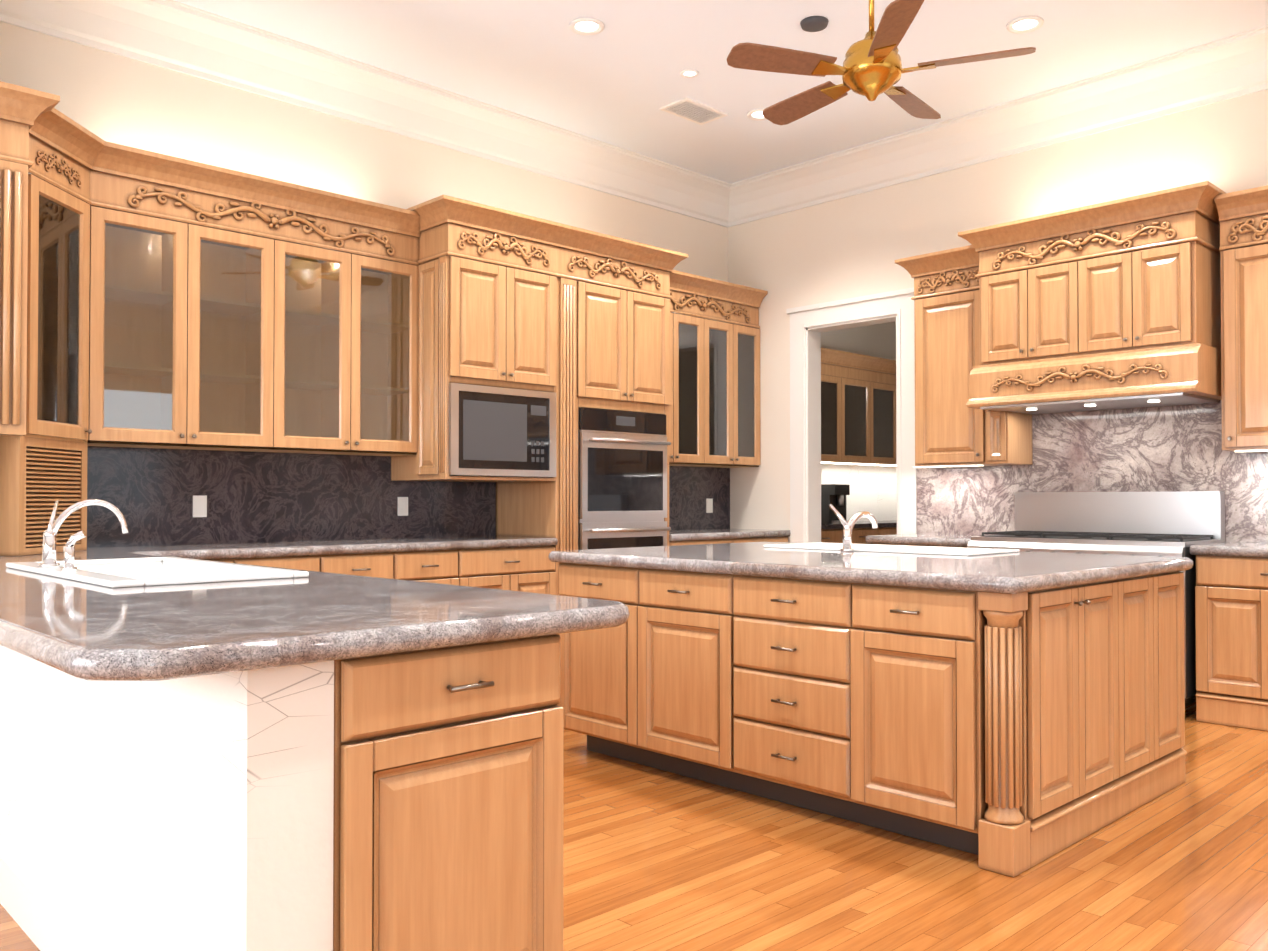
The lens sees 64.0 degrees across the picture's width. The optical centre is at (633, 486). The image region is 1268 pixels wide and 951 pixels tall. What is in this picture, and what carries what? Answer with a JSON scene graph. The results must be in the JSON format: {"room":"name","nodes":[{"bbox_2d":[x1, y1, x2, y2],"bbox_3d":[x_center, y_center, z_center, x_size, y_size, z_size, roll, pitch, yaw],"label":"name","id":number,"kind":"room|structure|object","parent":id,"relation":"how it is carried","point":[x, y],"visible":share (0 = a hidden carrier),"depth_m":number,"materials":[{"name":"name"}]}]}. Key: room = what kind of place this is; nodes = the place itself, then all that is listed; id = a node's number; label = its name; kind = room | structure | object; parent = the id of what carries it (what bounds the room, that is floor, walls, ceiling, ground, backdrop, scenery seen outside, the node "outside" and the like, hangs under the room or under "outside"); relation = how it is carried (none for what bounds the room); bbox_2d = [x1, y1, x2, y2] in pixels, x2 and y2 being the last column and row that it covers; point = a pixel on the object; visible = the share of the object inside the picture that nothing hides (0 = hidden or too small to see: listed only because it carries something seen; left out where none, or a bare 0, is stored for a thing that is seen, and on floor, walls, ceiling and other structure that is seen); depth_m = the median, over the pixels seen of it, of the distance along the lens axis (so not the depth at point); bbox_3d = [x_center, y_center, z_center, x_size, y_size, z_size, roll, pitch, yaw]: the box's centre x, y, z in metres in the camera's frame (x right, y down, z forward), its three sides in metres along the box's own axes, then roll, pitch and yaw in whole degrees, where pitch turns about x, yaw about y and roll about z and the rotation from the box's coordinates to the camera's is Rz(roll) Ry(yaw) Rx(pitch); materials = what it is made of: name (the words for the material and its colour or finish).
{"room":"kitchen","nodes":[
{"label":"kitchen","id":0,"kind":"room"},
{"bbox_2d":[0,22,351,950],"bbox_3d":[-1.927,-0.658,3.184,0.160,3.700,3.820,1,-1,-44],"label":"wall","id":1,"kind":"structure","parent":0,"point":[183,814],"depth_m":2.18,"materials":[{"name":"beige paint"}]},
{"bbox_2d":[0,848,99,950],"bbox_3d":[-1.714,1.122,2.810,0.018,0.130,3.058,1,-1,-44],"label":"baseboard","id":2,"kind":"structure","parent":1,"relation":"attached to","point":[38,915],"depth_m":2.62,"materials":[{"name":"white"}]},
{"bbox_2d":[0,93,131,444],"bbox_3d":[-2.681,-0.915,4.552,0.594,1.412,0.539,1,-1,-44],"label":"upper cabinet","id":3,"kind":"object","parent":1,"relation":"attached to","point":[66,190],"depth_m":4.55,"materials":[{"name":"brown wood"}]},
{"bbox_2d":[352,121,731,528],"bbox_3d":[-2.835,-0.632,5.084,9.900,3.700,0.180,1,-1,-44],"label":"wall","id":4,"kind":"structure","parent":0,"point":[389,168],"depth_m":6.95,"materials":[{"name":"beige paint"}]},
{"bbox_2d":[0,0,739,226],"bbox_3d":[-2.656,-2.348,5.029,9.750,0.270,0.220,1,-1,-44],"label":"crown molding","id":5,"kind":"structure","parent":4,"relation":"attached to","point":[186,38],"depth_m":6.01,"materials":[{"name":"white"}]},
{"bbox_2d":[87,446,729,546],"bbox_3d":[-1.202,0.055,6.528,5.526,0.535,0.020,1,-1,-44],"label":"backsplash","id":6,"kind":"structure","parent":4,"relation":"attached to","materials":[{"name":"grey stone"}]},
{"bbox_2d":[384,197,563,540],"bbox_3d":[-0.982,-0.196,6.291,0.814,2.862,0.673,1,-1,-44],"label":"upper cabinet","id":7,"kind":"object","parent":4,"relation":"attached to","point":[386,459],"depth_m":6.07,"materials":[{"name":"brown wood"}]},
{"bbox_2d":[0,537,595,560],"bbox_3d":[-1.705,0.332,5.330,3.147,0.050,1.048,1,-1,-44],"label":"countertop","id":8,"kind":"structure","parent":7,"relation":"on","point":[357,542],"depth_m":5.26,"materials":[{"name":"grey stone"}]},
{"bbox_2d":[0,437,115,556],"bbox_3d":[-2.702,0.043,4.520,0.537,0.504,0.537,1,-1,-44],"label":"appliance garage","id":9,"kind":"object","parent":8,"relation":"on","point":[30,471],"depth_m":4.42,"materials":[{"name":"brown wood"}]},
{"bbox_2d":[449,383,555,477],"bbox_3d":[-0.927,-0.324,6.225,0.776,0.527,0.470,1,-1,-44],"label":"microwave","id":10,"kind":"object","parent":7,"relation":"in","point":[497,430],"depth_m":6.04,"materials":[{"name":"silver metal"}]},
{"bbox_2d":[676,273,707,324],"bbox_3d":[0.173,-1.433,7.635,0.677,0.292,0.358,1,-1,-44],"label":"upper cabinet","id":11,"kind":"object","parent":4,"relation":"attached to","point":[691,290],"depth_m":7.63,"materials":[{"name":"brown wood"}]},
{"bbox_2d":[0,698,1267,950],"bbox_3d":[1.808,1.222,3.180,14.000,0.060,10.300,1,-1,-44],"label":"floor","id":12,"kind":"structure","parent":0,"point":[658,860],"depth_m":3.10,"materials":[{"name":"brown wood"}]},
{"bbox_2d":[333,637,562,950],"bbox_3d":[-0.575,0.748,2.271,0.550,0.865,0.701,1,-1,-44],"label":"base cabinet","id":13,"kind":"object","parent":12,"relation":"on","point":[448,806],"depth_m":1.99,"materials":[{"name":"brown wood"}]},
{"bbox_2d":[0,541,687,680],"bbox_3d":[-0.657,0.313,3.931,3.573,0.050,3.290,1,-1,-44],"label":"countertop","id":14,"kind":"structure","parent":13,"relation":"on","point":[393,600],"depth_m":2.16,"materials":[{"name":"grey stone"}]},
{"bbox_2d":[56,529,87,568],"bbox_3d":[-1.723,0.196,3.120,0.064,0.126,0.062,1,-1,-44],"label":"faucet","id":15,"kind":"object","parent":14,"relation":"on","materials":[{"name":"silver metal"}]},
{"bbox_2d":[36,497,131,564],"bbox_3d":[-1.828,0.152,3.366,0.268,0.220,0.104,1,-1,-44],"label":"faucet","id":16,"kind":"object","parent":14,"relation":"on","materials":[{"name":"silver metal"}]},
{"bbox_2d":[4,553,311,588],"bbox_3d":[-1.587,0.378,3.308,0.561,0.233,1.150,1,-1,-44],"label":"sink","id":17,"kind":"object","parent":14,"relation":"in","point":[169,569],"depth_m":3.31,"materials":[{"name":"white ceramic"}]},
{"bbox_2d":[564,225,675,540],"bbox_3d":[-0.325,-0.188,6.921,1.006,2.862,0.673,1,-1,-44],"label":"tall cabinet","id":18,"kind":"object","parent":12,"relation":"on","point":[620,295],"depth_m":6.66,"materials":[{"name":"brown wood"}]},
{"bbox_2d":[578,408,670,549],"bbox_3d":[-0.238,0.163,6.916,0.772,1.320,0.676,1,-1,-44],"label":"double oven","id":19,"kind":"object","parent":18,"relation":"in","point":[622,452],"depth_m":6.69,"materials":[{"name":"silver metal"}]},
{"bbox_2d":[688,541,739,544],"bbox_3d":[0.293,0.819,7.517,0.729,0.865,0.649,1,-1,-44],"label":"base cabinet","id":20,"kind":"object","parent":12,"relation":"on","point":[689,542],"depth_m":7.32,"materials":[{"name":"brown wood"}]},
{"bbox_2d":[676,529,790,540],"bbox_3d":[0.525,0.364,7.736,1.355,0.050,0.664,1,-1,-44],"label":"countertop","id":21,"kind":"structure","parent":20,"relation":"on","point":[681,534],"depth_m":7.54,"materials":[{"name":"grey stone"}]},
{"bbox_2d":[740,537,787,542],"bbox_3d":[0.738,0.825,7.945,0.746,0.865,0.649,1,-1,-44],"label":"base cabinet","id":22,"kind":"object","parent":12,"relation":"on","point":[742,539],"depth_m":7.76,"materials":[{"name":"brown wood"}]},
{"bbox_2d":[821,527,842,542],"bbox_3d":[1.513,0.832,9.387,0.660,0.890,0.639,1,-1,-44],"label":"base cabinet","id":23,"kind":"object","parent":12,"relation":"on","point":[828,534],"depth_m":9.23,"materials":[{"name":"brown wood"}]},
{"bbox_2d":[821,519,896,526],"bbox_3d":[2.353,0.377,10.193,3.020,0.040,0.648,1,-1,-44],"label":"countertop","id":24,"kind":"structure","parent":23,"relation":"on","point":[861,522],"depth_m":9.81,"materials":[{"name":"grey stone"}]},
{"bbox_2d":[821,495,848,522],"bbox_3d":[1.819,0.216,9.740,0.280,0.269,0.330,1,-1,-44],"label":"coffee maker","id":25,"kind":"object","parent":24,"relation":"on","point":[840,502],"depth_m":9.58,"materials":[{"name":"black plastic"}]},
{"bbox_2d":[851,527,884,543],"bbox_3d":[1.924,0.837,9.781,0.720,0.890,0.639,1,-1,-44],"label":"base cabinet","id":26,"kind":"object","parent":12,"relation":"on","point":[858,535],"depth_m":9.58,"materials":[{"name":"brown wood"}]},
{"bbox_2d":[550,560,1190,876],"bbox_3d":[0.944,0.777,4.382,1.552,0.865,2.218,1,-1,-44],"label":"kitchen island","id":27,"kind":"object","parent":12,"relation":"on","point":[1011,712],"depth_m":3.58,"materials":[{"name":"brown wood"}]},
{"bbox_2d":[548,542,1192,591],"bbox_3d":[0.946,0.320,4.423,1.600,0.050,2.270,1,-1,-44],"label":"island countertop","id":28,"kind":"structure","parent":27,"relation":"on","point":[1017,570],"depth_m":3.89,"materials":[{"name":"grey stone"}]},
{"bbox_2d":[829,504,877,551],"bbox_3d":[1.032,0.189,4.728,0.282,0.218,0.108,1,-1,-44],"label":"faucet","id":29,"kind":"object","parent":28,"relation":"on","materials":[{"name":"silver metal"}]},
{"bbox_2d":[760,542,1019,555],"bbox_3d":[1.194,0.389,4.820,0.470,0.202,1.100,1,-1,-44],"label":"sink","id":30,"kind":"object","parent":28,"relation":"in","point":[936,551],"depth_m":4.83,"materials":[{"name":"white ceramic"}]},
{"bbox_2d":[885,527,896,534],"bbox_3d":[2.357,0.843,10.197,0.720,0.890,0.639,1,-1,-44],"label":"base cabinet","id":31,"kind":"object","parent":12,"relation":"on","point":[888,530],"depth_m":9.91,"materials":[{"name":"brown wood"}]},
{"bbox_2d":[908,545,956,546],"bbox_3d":[2.029,0.807,6.673,0.649,0.865,0.725,1,-1,-44],"label":"base cabinet","id":32,"kind":"object","parent":12,"relation":"on","point":[908,545],"depth_m":6.35,"materials":[{"name":"brown wood"}]},
{"bbox_2d":[865,533,984,547],"bbox_3d":[2.029,0.350,6.670,0.663,0.050,0.748,1,-1,-44],"label":"countertop","id":33,"kind":"structure","parent":32,"relation":"on","point":[958,539],"depth_m":6.55,"materials":[{"name":"grey stone"}]},
{"bbox_2d":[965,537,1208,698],"bbox_3d":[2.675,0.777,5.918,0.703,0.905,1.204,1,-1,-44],"label":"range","id":34,"kind":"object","parent":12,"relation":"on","point":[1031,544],"depth_m":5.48,"materials":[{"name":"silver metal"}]},
{"bbox_2d":[985,533,1216,540],"bbox_3d":[2.685,0.298,5.933,0.518,0.004,1.136,1,-1,-44],"label":"cooktop","id":35,"kind":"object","parent":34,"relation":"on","point":[1056,536],"depth_m":5.72,"materials":[{"name":"metal"}]},
{"bbox_2d":[967,491,1224,698],"bbox_3d":[2.656,0.629,5.902,0.755,1.200,1.204,1,-1,-44],"label":"range","id":36,"kind":"object","parent":12,"relation":"on","point":[1138,523],"depth_m":5.88,"materials":[{"name":"silver metal"}]},
{"bbox_2d":[1189,557,1267,730],"bbox_3d":[3.423,0.788,5.221,0.649,0.865,0.780,1,-1,-44],"label":"base cabinet","id":37,"kind":"object","parent":12,"relation":"on","point":[1228,596],"depth_m":5.16,"materials":[{"name":"brown wood"}]},
{"bbox_2d":[1189,541,1267,556],"bbox_3d":[3.640,0.327,4.991,0.663,0.050,1.458,1,-1,-44],"label":"countertop","id":38,"kind":"structure","parent":37,"relation":"on","point":[1215,548],"depth_m":5.21,"materials":[{"name":"grey stone"}]},
{"bbox_2d":[174,0,1267,183],"bbox_3d":[1.808,-2.537,3.232,14.000,0.060,10.300,1,-1,-44],"label":"ceiling","id":39,"kind":"structure","parent":0,"point":[619,80],"depth_m":5.76,"materials":[{"name":"white paint"}]},
{"bbox_2d":[569,18,603,34],"bbox_3d":[-0.254,-2.472,5.452,0.190,0.009,0.190,1,-1,-44],"label":"recessed light","id":40,"kind":"object","parent":39,"relation":"in","point":[586,26],"visible":0.98,"depth_m":5.45,"materials":[{"name":"white"}]},
{"bbox_2d":[680,69,698,77],"bbox_3d":[0.332,-2.464,6.055,0.114,0.007,0.114,1,-1,-44],"label":"recessed light","id":41,"kind":"object","parent":39,"relation":"in","point":[689,73],"visible":0.98,"depth_m":6.06,"materials":[{"name":"white"}]},
{"bbox_2d":[660,97,727,124],"bbox_3d":[0.393,-2.455,6.641,0.400,0.012,0.240,1,-1,-44],"label":"ceiling vent","id":42,"kind":"object","parent":39,"relation":"in","point":[692,110],"visible":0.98,"depth_m":6.63,"materials":[{"name":"white metal"}]},
{"bbox_2d":[747,108,766,120],"bbox_3d":[0.840,-2.455,6.695,0.190,0.009,0.190,1,-1,-44],"label":"recessed light","id":43,"kind":"object","parent":39,"relation":"in","point":[755,114],"visible":0.65,"depth_m":6.70,"materials":[{"name":"white"}]},
{"bbox_2d":[800,16,828,31],"bbox_3d":[0.962,-2.462,5.412,0.150,0.030,0.150,1,-1,-44],"label":"smoke detector","id":44,"kind":"object","parent":39,"relation":"attached to","point":[813,23],"visible":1,"depth_m":5.38,"materials":[{"name":"grey plastic"}]},
{"bbox_2d":[727,0,1035,124],"bbox_3d":[1.052,-2.094,4.518,1.282,0.790,1.286,1,-1,-44],"label":"ceiling fan","id":45,"kind":"object","parent":39,"relation":"hanging from","point":[870,69],"visible":1,"depth_m":4.38,"materials":[{"name":"brown wood"}]},
{"bbox_2d":[1006,16,1043,33],"bbox_3d":[2.094,-2.472,5.432,0.190,0.009,0.190,1,-1,-44],"label":"recessed light","id":46,"kind":"object","parent":39,"relation":"in","point":[1024,24],"visible":1,"depth_m":5.43,"materials":[{"name":"white"}]},
{"bbox_2d":[728,90,1267,698],"bbox_3d":[3.955,-0.629,5.266,0.150,3.700,10.300,1,-1,-44],"label":"wall","id":47,"kind":"structure","parent":0,"point":[847,247],"depth_m":7.25,"materials":[{"name":"beige paint"}]},
{"bbox_2d":[786,287,916,542],"bbox_3d":[1.678,-0.075,7.631,0.230,2.655,1.145,1,-1,-44],"label":"door frame","id":48,"kind":"structure","parent":47,"relation":"attached to","point":[807,323],"depth_m":7.83,"materials":[{"name":"white"}]},
{"bbox_2d":[909,265,1016,468],"bbox_3d":[2.180,-0.774,6.752,0.352,1.270,0.520,1,-1,-44],"label":"upper cabinet","id":49,"kind":"object","parent":47,"relation":"attached to","point":[947,435],"depth_m":6.66,"materials":[{"name":"brown wood"}]},
{"bbox_2d":[732,25,1267,223],"bbox_3d":[3.991,-2.348,4.984,0.220,0.270,9.030,1,-1,-44],"label":"crown molding","id":50,"kind":"structure","parent":47,"relation":"attached to","point":[1234,66],"depth_m":6.53,"materials":[{"name":"white"}]},
{"bbox_2d":[961,212,1092,416],"bbox_3d":[2.510,-1.033,6.202,0.643,1.092,0.697,1,-1,-44],"label":"upper cabinet","id":51,"kind":"object","parent":47,"relation":"attached to","point":[1009,269],"depth_m":6.11,"materials":[{"name":"brown wood"}]},
{"bbox_2d":[980,393,1218,413],"bbox_3d":[2.717,-0.479,5.975,0.588,0.020,1.140,1,-1,-44],"label":"range hood","id":52,"kind":"object","parent":51,"relation":"in","point":[1098,403],"depth_m":5.89,"materials":[{"name":"silver metal"}]},
{"bbox_2d":[916,400,1267,542],"bbox_3d":[3.189,0.022,5.929,0.020,1.185,3.430,1,-1,-44],"label":"backsplash","id":53,"kind":"structure","parent":47,"relation":"attached to","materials":[{"name":"grey stone"}]},
{"bbox_2d":[1057,181,1216,408],"bbox_3d":[2.921,-1.039,5.774,0.643,1.092,0.697,1,-1,-44],"label":"upper cabinet","id":54,"kind":"object","parent":47,"relation":"attached to","point":[1091,379],"depth_m":5.59,"materials":[{"name":"brown wood"}]},
{"bbox_2d":[1213,185,1267,456],"bbox_3d":[3.522,-0.879,5.353,0.355,1.362,0.680,1,-1,-44],"label":"upper cabinet","id":55,"kind":"object","parent":47,"relation":"attached to","point":[1240,219],"depth_m":5.41,"materials":[{"name":"brown wood"}]}
]}

